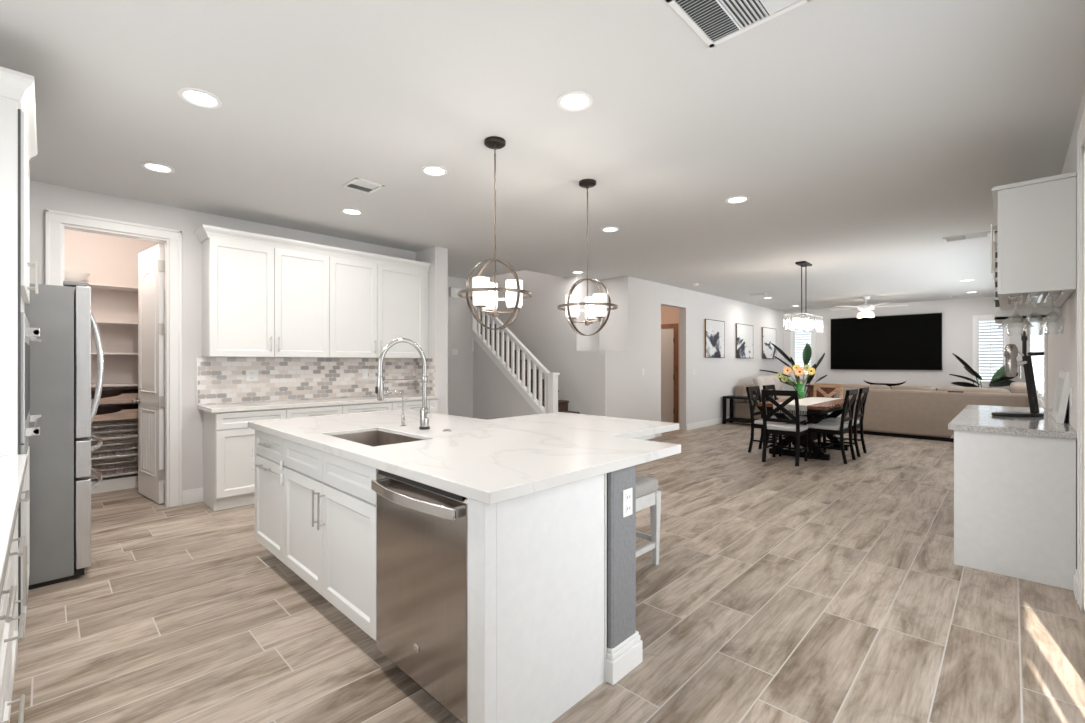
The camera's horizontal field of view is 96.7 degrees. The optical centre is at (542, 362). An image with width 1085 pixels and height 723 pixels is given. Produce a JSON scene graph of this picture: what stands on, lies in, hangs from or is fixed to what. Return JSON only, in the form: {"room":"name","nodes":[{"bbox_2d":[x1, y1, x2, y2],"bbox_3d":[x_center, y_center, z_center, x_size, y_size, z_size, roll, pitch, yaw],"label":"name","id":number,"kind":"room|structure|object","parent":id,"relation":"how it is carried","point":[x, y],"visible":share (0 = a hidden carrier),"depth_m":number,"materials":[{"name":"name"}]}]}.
{"room":"kitchen","nodes":[
{"label":"kitchen","id":0,"kind":"room"},
{"bbox_2d":[64,229,163,470],"bbox_3d":[-4.795,-0.057,5.067,0.100,2.730,2.020,0,0,44],"label":"wall","id":1,"kind":"structure","parent":0,"point":[108,259],"depth_m":5.18,"materials":[{"name":"white paint"}]},
{"bbox_2d":[30,180,415,490],"bbox_3d":[-3.072,-0.057,4.787,0.120,2.730,4.020,0,0,44],"label":"wall","id":2,"kind":"structure","parent":0,"point":[43,196],"depth_m":4.47,"materials":[{"name":"white paint"}]},
{"bbox_2d":[45,209,181,506],"bbox_3d":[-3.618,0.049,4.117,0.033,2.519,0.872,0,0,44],"label":"trim","id":3,"kind":"structure","parent":2,"relation":"attached to","point":[53,219],"depth_m":4.37,"materials":[{"name":"white wood"}]},
{"bbox_2d":[132,244,164,503],"bbox_3d":[-3.763,0.102,4.632,0.676,2.388,0.167,0,0,37],"label":"door","id":4,"kind":"structure","parent":2,"relation":"in","point":[151,263],"depth_m":4.58,"materials":[{"name":"white wood"}]},
{"bbox_2d":[182,488,202,504],"bbox_3d":[-3.569,1.243,4.179,0.016,0.130,1.055,0,0,44],"label":"baseboard","id":5,"kind":"structure","parent":2,"relation":"attached to","point":[190,496],"depth_m":4.49,"materials":[{"name":"white wood"}]},
{"bbox_2d":[202,238,273,356],"bbox_3d":[-2.905,-0.595,4.619,0.346,1.075,0.532,0,0,44],"label":"upper cabinet","id":6,"kind":"object","parent":2,"relation":"attached to","point":[238,278],"visible":1,"depth_m":4.50,"materials":[{"name":"white wood"}]},
{"bbox_2d":[195,224,430,357],"bbox_3d":[-2.317,-0.642,5.225,0.349,1.170,2.334,0,0,44],"label":"crown molding","id":7,"kind":"structure","parent":6,"relation":"attached to","point":[203,232],"depth_m":4.97,"materials":[{"name":"white wood"}]},
{"bbox_2d":[274,248,328,357],"bbox_3d":[-2.533,-0.595,5.000,0.346,1.075,0.533,0,0,44],"label":"upper cabinet","id":8,"kind":"object","parent":2,"relation":"attached to","point":[301,279],"visible":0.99,"depth_m":4.90,"materials":[{"name":"white wood"}]},
{"bbox_2d":[197,356,434,404],"bbox_3d":[-2.275,0.167,5.198,0.450,0.456,2.320,0,0,44],"label":"backsplash","id":9,"kind":"structure","parent":2,"relation":"attached to","point":[220,380],"depth_m":5.18,"materials":[{"name":"tile"}]},
{"bbox_2d":[327,257,376,357],"bbox_3d":[-2.161,-0.595,5.383,0.346,1.075,0.535,0,0,44],"label":"upper cabinet","id":10,"kind":"object","parent":2,"relation":"attached to","point":[352,283],"visible":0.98,"depth_m":5.28,"materials":[{"name":"white wood"}]},
{"bbox_2d":[377,264,424,357],"bbox_3d":[-1.758,-0.595,5.797,0.346,1.075,0.620,0,0,44],"label":"upper cabinet","id":11,"kind":"object","parent":2,"relation":"attached to","point":[400,291],"visible":0.7,"depth_m":5.69,"materials":[{"name":"white wood"}]},
{"bbox_2d":[416,246,447,414],"bbox_3d":[-1.447,-0.057,6.136,0.570,2.730,0.180,0,0,44],"label":"wall","id":12,"kind":"structure","parent":0,"point":[437,256],"depth_m":5.94,"materials":[{"name":"white paint"}]},
{"bbox_2d":[448,276,472,417],"bbox_3d":[-1.854,-0.057,7.661,0.100,2.730,1.800,0,0,44],"label":"wall","id":13,"kind":"structure","parent":0,"point":[460,366],"depth_m":8.08,"materials":[{"name":"white paint"}]},
{"bbox_2d":[473,339,536,419],"bbox_3d":[-0.546,0.368,7.701,1.920,1.880,0.080,0,0,44],"label":"wall","id":14,"kind":"structure","parent":0,"point":[495,396],"depth_m":7.91,"materials":[{"name":"white paint"}]},
{"bbox_2d":[0,0,1084,310],"bbox_3d":[1.978,-1.482,7.492,8.190,0.120,15.300,0,0,44],"label":"ceiling","id":15,"kind":"structure","parent":0,"point":[860,136],"depth_m":2.90,"materials":[{"name":"white paint"}]},
{"bbox_2d":[141,162,174,172],"bbox_3d":[-2.796,-1.417,3.507,0.196,0.009,0.196,0,0,44],"label":"recessed light","id":16,"kind":"object","parent":15,"relation":"in","point":[156,167],"visible":1,"depth_m":3.50,"materials":[{"name":"white plastic"}]},
{"bbox_2d":[145,164,169,171],"bbox_3d":[-2.796,-1.420,3.507,0.146,0.003,0.146,0,0,44],"label":"diffuser","id":17,"kind":"object","parent":16,"relation":"attached to","point":[153,167],"depth_m":3.50,"materials":[{"name":"white plastic"}]},
{"bbox_2d":[177,87,221,108],"bbox_3d":[-1.836,-1.417,2.587,0.196,0.009,0.196,0,0,44],"label":"recessed light","id":18,"kind":"object","parent":15,"relation":"in","point":[198,97],"visible":1,"depth_m":2.58,"materials":[{"name":"white plastic"}]},
{"bbox_2d":[184,91,216,105],"bbox_3d":[-1.836,-1.420,2.587,0.146,0.003,0.146,0,0,44],"label":"diffuser","id":19,"kind":"object","parent":18,"relation":"attached to","point":[198,98],"depth_m":2.59,"materials":[{"name":"white plastic"}]},
{"bbox_2d":[341,177,384,193],"bbox_3d":[-1.440,-1.416,3.869,0.260,0.011,0.240,0,0,44],"label":"ceiling vent","id":20,"kind":"object","parent":15,"relation":"in","point":[357,184],"visible":1,"depth_m":3.86,"materials":[{"name":"white metal"}]},
{"bbox_2d":[421,165,447,176],"bbox_3d":[-0.799,-1.417,3.567,0.196,0.009,0.196,0,0,44],"label":"recessed light","id":21,"kind":"object","parent":15,"relation":"in","point":[431,170],"visible":1,"depth_m":3.56,"materials":[{"name":"white plastic"}]},
{"bbox_2d":[424,167,443,174],"bbox_3d":[-0.799,-1.420,3.567,0.146,0.003,0.146,0,0,44],"label":"diffuser","id":22,"kind":"object","parent":21,"relation":"attached to","point":[427,170],"depth_m":3.56,"materials":[{"name":"white"}]},
{"bbox_2d":[458,136,531,329],"bbox_3d":[-0.305,-0.818,3.093,0.472,1.209,0.472,0,0,44],"label":"orb pendant","id":23,"kind":"object","parent":15,"relation":"hanging from","point":[484,296],"visible":1,"depth_m":3.05,"materials":[{"name":"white glass"}]},
{"bbox_2d":[557,91,592,111],"bbox_3d":[0.176,-1.417,2.619,0.196,0.009,0.196,0,0,44],"label":"recessed light","id":24,"kind":"object","parent":15,"relation":"in","point":[573,101],"visible":1,"depth_m":2.61,"materials":[{"name":"white plastic"}]},
{"bbox_2d":[562,95,587,108],"bbox_3d":[0.176,-1.420,2.619,0.146,0.003,0.146,0,0,44],"label":"diffuser","id":25,"kind":"object","parent":24,"relation":"attached to","point":[568,101],"depth_m":2.62,"materials":[{"name":"white plastic"}]},
{"bbox_2d":[557,179,617,335],"bbox_3d":[0.354,-0.818,3.792,0.472,1.209,0.472,0,0,-44],"label":"orb pendant","id":26,"kind":"object","parent":15,"relation":"hanging from","point":[595,306],"visible":1,"depth_m":3.72,"materials":[{"name":"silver metal"}]},
{"bbox_2d":[725,196,749,203],"bbox_3d":[1.695,-1.417,4.196,0.196,0.009,0.196,0,0,44],"label":"recessed light","id":27,"kind":"object","parent":15,"relation":"in","point":[735,199],"visible":1,"depth_m":4.19,"materials":[{"name":"white plastic"}]},
{"bbox_2d":[665,0,810,47],"bbox_3d":[0.766,-1.416,1.878,0.420,0.011,0.400,0,0,44],"label":"ceiling vent","id":28,"kind":"object","parent":15,"relation":"in","point":[715,22],"visible":1,"depth_m":1.96,"materials":[{"name":"white metal"}]},
{"bbox_2d":[784,261,822,332],"bbox_3d":[3.723,-0.934,6.869,0.286,0.975,0.866,0,0,44],"label":"crystal chandelier","id":29,"kind":"object","parent":15,"relation":"hanging from","point":[811,322],"visible":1,"depth_m":6.79,"materials":[{"name":"clear glass"}]},
{"bbox_2d":[830,296,907,317],"bbox_3d":[7.018,-1.197,10.362,1.378,0.450,1.438,0,0,24],"label":"ceiling fan","id":30,"kind":"object","parent":15,"relation":"hanging from","point":[865,308],"visible":1,"depth_m":10.30,"materials":[{"name":"white plastic"}]},
{"bbox_2d":[943,231,990,241],"bbox_3d":[4.782,-1.416,5.434,0.400,0.011,0.260,0,0,44],"label":"ceiling vent","id":31,"kind":"object","parent":15,"relation":"in","point":[981,234],"visible":0.94,"depth_m":5.40,"materials":[{"name":"white metal"}]},
{"bbox_2d":[481,270,608,416],"bbox_3d":[-0.177,-0.992,8.639,3.300,4.600,0.100,0,0,44],"label":"wall","id":32,"kind":"structure","parent":0,"point":[545,330],"depth_m":8.12,"materials":[{"name":"white paint"}]},
{"bbox_2d":[10,422,1084,722],"bbox_3d":[2.053,1.358,7.419,8.400,0.100,15.300,0,0,44],"label":"floor","id":33,"kind":"structure","parent":0,"point":[815,590],"depth_m":2.47,"materials":[{"name":"brown wood"}]},
{"bbox_2d":[0,585,16,722],"bbox_3d":[-1.373,0.872,0.811,0.600,0.872,0.658,0,0,44],"label":"base cabinet","id":34,"kind":"object","parent":33,"relation":"on","point":[8,617],"visible":0.95,"depth_m":1.03,"materials":[{"name":"white wood"}]},
{"bbox_2d":[0,535,24,722],"bbox_3d":[-1.804,0.872,1.229,0.600,0.872,0.658,0,0,44],"label":"base cabinet","id":35,"kind":"object","parent":33,"relation":"on","point":[5,627],"visible":0.72,"depth_m":1.47,"materials":[{"name":"white wood"}]},
{"bbox_2d":[0,66,37,668],"bbox_3d":[-2.784,0.038,2.186,1.033,2.539,0.688,0,0,44],"label":"tall cabinet","id":36,"kind":"object","parent":33,"relation":"on","point":[18,132],"visible":0.83,"depth_m":2.06,"materials":[{"name":"white wood"}]},
{"bbox_2d":[21,312,41,453],"bbox_3d":[-2.763,0.111,2.208,0.860,0.665,0.647,0,0,44],"label":"wall oven","id":37,"kind":"object","parent":36,"relation":"in","point":[28,334],"visible":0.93,"depth_m":2.16,"materials":[{"name":"silver metal"}]},
{"bbox_2d":[10,490,29,700],"bbox_3d":[-2.235,0.872,1.649,0.604,0.872,0.658,0,0,44],"label":"base cabinet","id":38,"kind":"object","parent":33,"relation":"on","point":[14,547],"visible":0.29,"depth_m":1.89,"materials":[{"name":"white wood"}]},
{"bbox_2d":[0,454,26,601],"bbox_3d":[-1.279,0.413,0.703,3.294,0.041,0.659,0,0,44],"label":"countertop","id":39,"kind":"structure","parent":38,"relation":"on","point":[12,467],"depth_m":1.40,"materials":[{"name":"stone"}]},
{"bbox_2d":[24,280,103,589],"bbox_3d":[-3.340,0.408,3.013,0.910,1.800,0.883,0,0,44],"label":"refrigerator","id":40,"kind":"object","parent":33,"relation":"on","point":[61,469],"visible":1,"depth_m":2.87,"materials":[{"name":"silver metal"}]},
{"bbox_2d":[64,280,164,493],"bbox_3d":[-4.726,0.253,4.812,0.351,2.110,1.548,0,0,44],"label":"pantry shelving","id":41,"kind":"object","parent":33,"relation":"on","point":[116,412],"visible":0.18,"depth_m":5.00,"materials":[{"name":"white paint"}]},
{"bbox_2d":[64,270,89,281],"bbox_3d":[-4.720,-0.853,4.814,0.300,0.100,0.300,0,0,44],"label":"serving bowl","id":42,"kind":"object","parent":41,"relation":"on","point":[69,275],"visible":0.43,"depth_m":4.76,"materials":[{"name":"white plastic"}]},
{"bbox_2d":[90,455,137,478],"bbox_3d":[-4.708,1.086,4.788,0.353,0.140,1.424,0,0,44],"label":"wire basket","id":43,"kind":"object","parent":41,"relation":"in","point":[133,469],"visible":0.17,"depth_m":5.00,"materials":[{"name":"silver metal"}]},
{"bbox_2d":[90,467,137,478],"bbox_3d":[-4.713,1.150,4.793,0.340,0.012,1.420,0,0,44],"label":"shelf","id":44,"kind":"object","parent":43,"relation":"on","point":[127,471],"depth_m":5.03,"materials":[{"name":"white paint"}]},
{"bbox_2d":[90,421,137,440],"bbox_3d":[-4.708,0.706,4.788,0.353,0.140,1.424,0,0,44],"label":"wire basket","id":45,"kind":"object","parent":41,"relation":"in","point":[131,434],"visible":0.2,"depth_m":5.00,"materials":[{"name":"silver metal"}]},
{"bbox_2d":[91,432,137,440],"bbox_3d":[-4.713,0.770,4.793,0.340,0.012,1.420,0,0,44],"label":"shelf","id":46,"kind":"object","parent":45,"relation":"on","point":[118,435],"depth_m":5.00,"materials":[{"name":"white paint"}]},
{"bbox_2d":[91,438,137,459],"bbox_3d":[-4.708,0.896,4.788,0.353,0.140,1.424,0,0,44],"label":"wire basket","id":47,"kind":"object","parent":41,"relation":"in","point":[103,455],"visible":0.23,"depth_m":5.00,"materials":[{"name":"silver metal"}]},
{"bbox_2d":[91,450,137,459],"bbox_3d":[-4.713,0.960,4.793,0.340,0.012,1.420,0,0,44],"label":"shelf","id":48,"kind":"object","parent":47,"relation":"on","point":[103,455],"depth_m":5.02,"materials":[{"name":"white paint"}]},
{"bbox_2d":[203,408,285,510],"bbox_3d":[-2.829,0.872,4.584,0.504,0.872,0.569,0,0,44],"label":"base cabinet","id":49,"kind":"object","parent":33,"relation":"on","point":[228,441],"visible":0.7,"depth_m":4.33,"materials":[{"name":"white wood"}]},
{"bbox_2d":[198,394,438,412],"bbox_3d":[-2.244,0.415,5.174,0.524,0.038,2.305,0,0,44],"label":"countertop","id":50,"kind":"structure","parent":49,"relation":"on","point":[249,406],"depth_m":4.82,"materials":[{"name":"stone"}]},
{"bbox_2d":[286,405,341,418],"bbox_3d":[-2.428,0.872,4.969,0.542,0.872,0.539,0,0,44],"label":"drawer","id":51,"kind":"object","parent":33,"relation":"on","point":[300,412],"visible":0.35,"depth_m":4.79,"materials":[{"name":"white wood"}]},
{"bbox_2d":[342,402,391,413],"bbox_3d":[-2.045,0.872,5.364,0.542,0.872,0.559,0,0,44],"label":"base cabinet","id":52,"kind":"object","parent":33,"relation":"on","point":[382,406],"visible":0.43,"depth_m":5.19,"materials":[{"name":"white wood"}]},
{"bbox_2d":[392,399,436,412],"bbox_3d":[-1.642,0.872,5.777,0.542,0.872,0.594,0,0,44],"label":"base cabinet","id":53,"kind":"object","parent":33,"relation":"on","point":[416,405],"visible":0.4,"depth_m":5.60,"materials":[{"name":"white wood"}]},
{"bbox_2d":[371,470,467,722],"bbox_3d":[-0.291,0.874,2.010,0.630,0.868,0.668,0,0,44],"label":"dishwasher","id":54,"kind":"object","parent":33,"relation":"on","point":[422,529],"visible":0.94,"depth_m":1.77,"materials":[{"name":"silver metal"}]},
{"bbox_2d":[248,409,680,722],"bbox_3d":[-0.396,0.851,3.038,2.532,0.915,1.927,0,0,44],"label":"kitchen island","id":55,"kind":"object","parent":33,"relation":"on","point":[552,550],"visible":0.95,"depth_m":1.98,"materials":[{"name":"white"}]},
{"bbox_2d":[248,409,680,504],"bbox_3d":[-0.396,0.413,3.038,2.532,0.040,1.927,0,0,44],"label":"island countertop","id":56,"kind":"structure","parent":55,"relation":"on","point":[490,461],"depth_m":2.27,"materials":[{"name":"stone"}]},
{"bbox_2d":[330,430,424,446],"bbox_3d":[-0.899,0.514,2.604,0.619,0.208,0.339,0,0,44],"label":"sink basin","id":57,"kind":"object","parent":56,"relation":"in","point":[370,438],"depth_m":2.82,"materials":[{"name":"silver metal"}]},
{"bbox_2d":[375,338,431,429],"bbox_3d":[-0.788,0.125,2.758,0.087,0.536,0.337,0,0,44],"label":"faucet","id":58,"kind":"object","parent":56,"relation":"on","point":[425,414],"visible":1,"depth_m":2.82,"materials":[{"name":"silver metal"}]},
{"bbox_2d":[622,488,632,517],"bbox_3d":[0.362,0.593,2.047,0.010,0.115,0.070,0,0,44],"label":"wall outlet","id":59,"kind":"object","parent":55,"relation":"attached to","point":[627,494],"visible":1,"depth_m":2.04,"materials":[{"name":"white plastic"}]},
{"bbox_2d":[480,312,579,413],"bbox_3d":[-0.515,0.111,8.325,3.243,2.394,0.819,0,0,44],"label":"staircase","id":60,"kind":"structure","parent":33,"relation":"on","point":[562,404],"depth_m":8.27,"materials":[{"name":"carpet"}]},
{"bbox_2d":[472,292,559,413],"bbox_3d":[-0.517,-0.022,7.644,2.000,2.660,0.140,0,0,44],"label":"balustrade","id":61,"kind":"object","parent":60,"relation":"attached to","point":[551,379],"visible":0.63,"depth_m":7.49,"materials":[{"name":"white wood"}]},
{"bbox_2d":[636,475,660,564],"bbox_3d":[0.466,1.026,3.104,0.396,0.565,0.476,0,0,44],"label":"counter stool","id":62,"kind":"object","parent":33,"relation":"on","point":[647,495],"visible":0.23,"depth_m":3.10,"materials":[{"name":"wood"}]},
{"bbox_2d":[722,395,777,423],"bbox_3d":[4.370,1.013,10.159,1.000,0.590,0.420,0,0,44],"label":"console table","id":63,"kind":"object","parent":33,"relation":"on","point":[730,397],"visible":0.63,"depth_m":10.33,"materials":[{"name":"black wood"}]},
{"bbox_2d":[746,386,790,455],"bbox_3d":[3.317,0.831,7.040,0.520,0.955,0.450,0,0,44],"label":"dining chair","id":64,"kind":"object","parent":33,"relation":"on","point":[757,423],"visible":0.54,"depth_m":7.03,"materials":[{"name":"black wood"}]},
{"bbox_2d":[735,384,801,419],"bbox_3d":[5.252,0.908,11.088,0.970,0.800,1.780,0,0,44],"label":"loveseat","id":65,"kind":"object","parent":33,"relation":"on","point":[742,409],"visible":0.1,"depth_m":10.66,"materials":[{"name":"fabric"}]},
{"bbox_2d":[761,390,807,465],"bbox_3d":[3.217,0.831,6.398,0.450,0.955,0.520,0,0,42],"label":"dining chair","id":66,"kind":"object","parent":33,"relation":"on","point":[797,430],"visible":1,"depth_m":6.29,"materials":[{"name":"black wood"}]},
{"bbox_2d":[763,385,806,447],"bbox_3d":[3.777,0.831,7.514,0.520,0.955,0.450,0,0,44],"label":"dining chair","id":67,"kind":"object","parent":33,"relation":"on","point":[803,419],"visible":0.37,"depth_m":7.48,"materials":[{"name":"black wood"}]},
{"bbox_2d":[760,343,826,396],"bbox_3d":[6.216,0.406,11.887,1.684,1.805,0.546,0,0,3],"label":"potted plant","id":68,"kind":"object","parent":33,"relation":"on","point":[806,355],"visible":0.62,"depth_m":11.93,"materials":[{"name":"green plant"}]},
{"bbox_2d":[757,397,856,460],"bbox_3d":[3.932,0.935,7.098,0.860,0.745,1.740,0,0,44],"label":"dining table","id":69,"kind":"object","parent":33,"relation":"on","point":[815,413],"visible":0.47,"depth_m":6.72,"materials":[{"name":"brown wood"}]},
{"bbox_2d":[773,397,840,414],"bbox_3d":[3.932,0.620,7.098,0.420,0.126,1.793,0,0,44],"label":"table runner","id":70,"kind":"object","parent":69,"relation":"on","point":[803,403],"visible":0.69,"depth_m":6.78,"materials":[{"name":"fabric"}]},
{"bbox_2d":[806,383,842,421],"bbox_3d":[4.711,0.831,8.057,0.450,0.955,0.520,0,0,44],"label":"dining chair","id":71,"kind":"object","parent":33,"relation":"on","point":[816,385],"visible":0.17,"depth_m":8.20,"materials":[{"name":"brown wood"}]},
{"bbox_2d":[806,389,857,463],"bbox_3d":[3.921,0.831,6.535,0.450,0.955,0.520,0,0,-44],"label":"dining chair","id":72,"kind":"object","parent":33,"relation":"on","point":[840,428],"visible":0.87,"depth_m":6.44,"materials":[{"name":"black wood"}]},
{"bbox_2d":[821,387,868,456],"bbox_3d":[4.389,0.831,7.002,0.520,0.955,0.450,0,0,44],"label":"dining chair","id":73,"kind":"object","parent":33,"relation":"on","point":[860,404],"visible":0.7,"depth_m":6.91,"materials":[{"name":"black wood"}]},
{"bbox_2d":[805,384,937,397],"bbox_3d":[8.051,0.935,11.434,3.200,0.745,0.460,0,0,44],"label":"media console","id":74,"kind":"object","parent":33,"relation":"on","point":[826,390],"visible":0.06,"depth_m":12.16,"materials":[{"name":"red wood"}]},
{"bbox_2d":[834,382,1028,441],"bbox_3d":[7.246,0.833,9.043,2.620,0.950,2.230,0,0,44],"label":"sectional sofa","id":75,"kind":"object","parent":33,"relation":"on","point":[903,411],"visible":0.72,"depth_m":8.25,"materials":[{"name":"fabric"}]},
{"bbox_2d":[843,384,890,388],"bbox_3d":[6.009,0.606,9.012,0.830,0.405,0.260,0,0,44],"label":"cushion","id":76,"kind":"object","parent":75,"relation":"on","point":[855,386],"depth_m":8.93,"materials":[{"name":"fabric"}]},
{"bbox_2d":[891,385,936,390],"bbox_3d":[6.536,0.606,8.500,0.640,0.405,0.260,0,0,44],"label":"cushion","id":77,"kind":"object","parent":75,"relation":"on","point":[898,387],"depth_m":8.41,"materials":[{"name":"fabric"}]},
{"bbox_2d":[937,386,1010,392],"bbox_3d":[7.095,0.606,7.956,0.920,0.405,0.260,0,0,44],"label":"cushion","id":78,"kind":"object","parent":75,"relation":"on","point":[966,389],"depth_m":7.86,"materials":[{"name":"fabric"}]},
{"bbox_2d":[949,353,1017,387],"bbox_3d":[9.050,0.552,9.921,1.361,1.512,0.312,0,0,5],"label":"potted plant","id":79,"kind":"object","parent":33,"relation":"on","point":[999,379],"visible":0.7,"depth_m":9.90,"materials":[{"name":"green plant"}]},
{"bbox_3d":[3.088,0.872,3.201,0.570,0.872,0.640,0,0,44],"label":"base cabinet","id":80,"kind":"object","parent":33,"relation":"on","visible":0},
{"bbox_2d":[948,405,1076,438],"bbox_3d":[3.533,0.415,3.652,0.563,0.040,1.998,0,0,44],"label":"countertop","id":81,"kind":"structure","parent":80,"relation":"on","point":[974,418],"depth_m":3.14,"materials":[{"name":"stone"}]},
{"bbox_2d":[991,331,1043,416],"bbox_3d":[3.526,0.081,3.577,0.353,0.627,0.162,0,0,2],"label":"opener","id":82,"kind":"object","parent":81,"relation":"on","point":[1011,351],"visible":1,"depth_m":3.56,"materials":[{"name":"black metal"}]},
{"bbox_2d":[1051,371,1068,422],"bbox_3d":[3.625,0.228,3.365,0.075,0.341,0.620,0,0,44],"label":"photo frame","id":83,"kind":"object","parent":81,"relation":"on","point":[1061,399],"visible":0.92,"depth_m":3.17,"materials":[{"name":"white"}]},
{"bbox_2d":[1055,378,1063,411],"bbox_3d":[3.624,0.228,3.366,0.037,0.239,0.520,0,0,44],"label":"print","id":84,"kind":"object","parent":83,"relation":"attached to","point":[1060,383],"depth_m":3.50},
{"bbox_2d":[954,430,1075,589],"bbox_3d":[2.869,0.872,2.952,0.534,0.872,0.016,0,0,44],"label":"end panel","id":85,"kind":"object","parent":80,"relation":"attached to","point":[1015,495],"visible":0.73,"depth_m":2.93,"materials":[{"name":"white wood"}]},
{"bbox_2d":[580,276,598,350],"bbox_3d":[0.767,-0.057,8.147,0.100,2.730,0.510,0,0,44],"label":"wall","id":86,"kind":"structure","parent":0,"point":[591,342],"depth_m":8.08,"materials":[{"name":"white paint"}]},
{"bbox_2d":[599,277,620,350],"bbox_3d":[1.137,-0.057,8.212,0.540,2.730,0.100,0,0,44],"label":"wall","id":87,"kind":"structure","parent":0,"point":[610,334],"depth_m":8.10,"materials":[{"name":"white paint"}]},
{"bbox_2d":[661,305,678,422],"bbox_3d":[2.849,-0.057,10.718,1.580,2.730,0.100,0,0,44],"label":"wall","id":88,"kind":"structure","parent":0,"point":[669,315],"depth_m":10.63,"materials":[{"name":"beige paint"}]},
{"bbox_2d":[661,329,673,421],"bbox_3d":[2.604,0.278,10.692,0.615,2.040,0.047,0,0,19],"label":"door","id":89,"kind":"structure","parent":88,"relation":"in","point":[667,335],"depth_m":10.62,"materials":[{"name":"white"}]},
{"bbox_2d":[661,323,677,422],"bbox_3d":[2.660,0.223,10.818,0.830,2.170,0.020,0,0,44],"label":"trim","id":90,"kind":"structure","parent":88,"relation":"attached to","point":[675,326],"depth_m":10.56,"materials":[{"name":"brown wood"}]},
{"bbox_2d":[609,276,783,430],"bbox_3d":[3.793,-0.057,10.455,0.140,2.730,8.040,0,0,44],"label":"wall","id":91,"kind":"structure","parent":0,"point":[701,394],"depth_m":9.35,"materials":[{"name":"white paint"}]},
{"bbox_2d":[655,415,734,436],"bbox_3d":[3.814,1.243,10.365,0.016,0.130,8.140,0,0,44],"label":"baseboard","id":92,"kind":"structure","parent":91,"relation":"attached to","point":[690,426],"depth_m":9.80,"materials":[{"name":"white wood"}]},
{"bbox_2d":[704,319,724,357],"bbox_3d":[3.619,-0.502,10.144,0.045,0.790,0.910,0,0,44],"label":"framed picture","id":93,"kind":"object","parent":91,"relation":"attached to","point":[714,330],"visible":1,"depth_m":10.10,"materials":[{"name":"white paper"}]},
{"bbox_2d":[735,323,752,357],"bbox_3d":[4.720,-0.502,11.276,0.045,0.790,0.970,0,0,44],"label":"framed picture","id":94,"kind":"object","parent":91,"relation":"attached to","point":[743,332],"visible":1,"depth_m":11.19,"materials":[{"name":"white paper"}]},
{"bbox_2d":[761,327,775,358],"bbox_3d":[5.825,-0.502,12.413,0.045,0.790,0.960,0,0,44],"label":"framed picture","id":95,"kind":"object","parent":91,"relation":"attached to","point":[768,335],"visible":0.95,"depth_m":12.34,"materials":[{"name":"white paper"}]},
{"bbox_2d":[784,296,1029,396],"bbox_3d":[8.390,-0.057,11.676,5.030,2.730,0.120,0,0,44],"label":"wall","id":96,"kind":"structure","parent":0,"point":[957,314],"depth_m":11.08,"materials":[{"name":"white paint"}]},
{"bbox_2d":[790,330,814,378],"bbox_3d":[7.009,-0.252,12.967,0.610,1.360,0.105,0,0,44],"label":"window","id":97,"kind":"structure","parent":96,"relation":"in","point":[812,336],"depth_m":12.95,"materials":[{"name":"white"}]},
{"bbox_2d":[831,313,941,369],"bbox_3d":[8.238,-0.482,11.670,2.220,1.300,0.077,0,0,44],"label":"television","id":98,"kind":"object","parent":96,"relation":"attached to","point":[911,341],"visible":1,"depth_m":11.55,"materials":[{"name":"black plastic"}]},
{"bbox_2d":[973,315,1008,387],"bbox_3d":[9.658,-0.252,10.391,0.580,1.560,0.105,0,0,44],"label":"window","id":99,"kind":"structure","parent":96,"relation":"in","point":[976,319],"depth_m":10.41,"materials":[{"name":"white"}]},
{"bbox_2d":[1038,87,1084,611],"bbox_3d":[4.921,-0.057,4.588,0.120,2.730,14.880,0,0,44],"label":"wall","id":100,"kind":"structure","parent":0,"point":[1062,346],"depth_m":3.07,"materials":[{"name":"white paint"}]},
{"bbox_2d":[995,231,1060,323],"bbox_3d":[4.024,-0.712,4.017,0.366,0.720,0.630,0,0,44],"label":"wine rack","id":101,"kind":"object","parent":100,"relation":"attached to","point":[1001,316],"visible":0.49,"depth_m":3.87,"materials":[{"name":"grey"}]},
{"bbox_2d":[993,241,1066,309],"bbox_3d":[3.588,-0.750,3.569,0.368,0.645,0.619,0,0,44],"label":"stemware rack","id":102,"kind":"object","parent":100,"relation":"attached to","point":[1049,303],"visible":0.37,"depth_m":3.59,"materials":[{"name":"silver metal"}]},
{"bbox_2d":[991,177,1075,302],"bbox_3d":[3.156,-0.750,3.125,0.368,0.645,0.619,0,0,44],"label":"wall cabinet","id":103,"kind":"object","parent":100,"relation":"attached to","point":[1036,226],"visible":1,"depth_m":2.89,"materials":[{"name":"white wood"}]},
{"bbox_2d":[992,172,1076,230],"bbox_3d":[3.594,-1.085,3.567,0.356,0.023,1.895,0,0,44],"label":"trim","id":104,"kind":"structure","parent":103,"relation":"on","point":[996,189],"depth_m":2.93,"materials":[{"name":"white wood"}]},
{"bbox_2d":[1008,291,1063,304],"bbox_3d":[3.169,-0.416,3.112,0.239,0.018,0.520,0,0,44],"label":"stemware rack","id":105,"kind":"object","parent":103,"relation":"attached to","point":[1061,292],"visible":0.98,"depth_m":3.05,"materials":[{"name":"metal"}]},
{"bbox_2d":[1030,322,1047,407],"bbox_3d":[7.146,-0.252,6.929,0.105,1.560,5.440,0,0,44],"label":"window","id":106,"kind":"structure","parent":100,"relation":"in","point":[1038,341],"depth_m":6.01,"materials":[{"name":"white glass"}]},
{"bbox_2d":[1077,109,1084,610],"bbox_3d":[1.862,0.031,1.537,0.014,2.554,3.028,0,0,44],"label":"trim","id":107,"kind":"structure","parent":100,"relation":"attached to","point":[1081,132],"depth_m":2.54,"materials":[{"name":"white wood"}]},
{"bbox_2d":[1084,145,1084,614],"bbox_3d":[1.875,0.088,1.524,0.020,2.440,2.800,0,0,44],"label":"door","id":108,"kind":"structure","parent":100,"relation":"in","point":[1084,145],"depth_m":2.51,"materials":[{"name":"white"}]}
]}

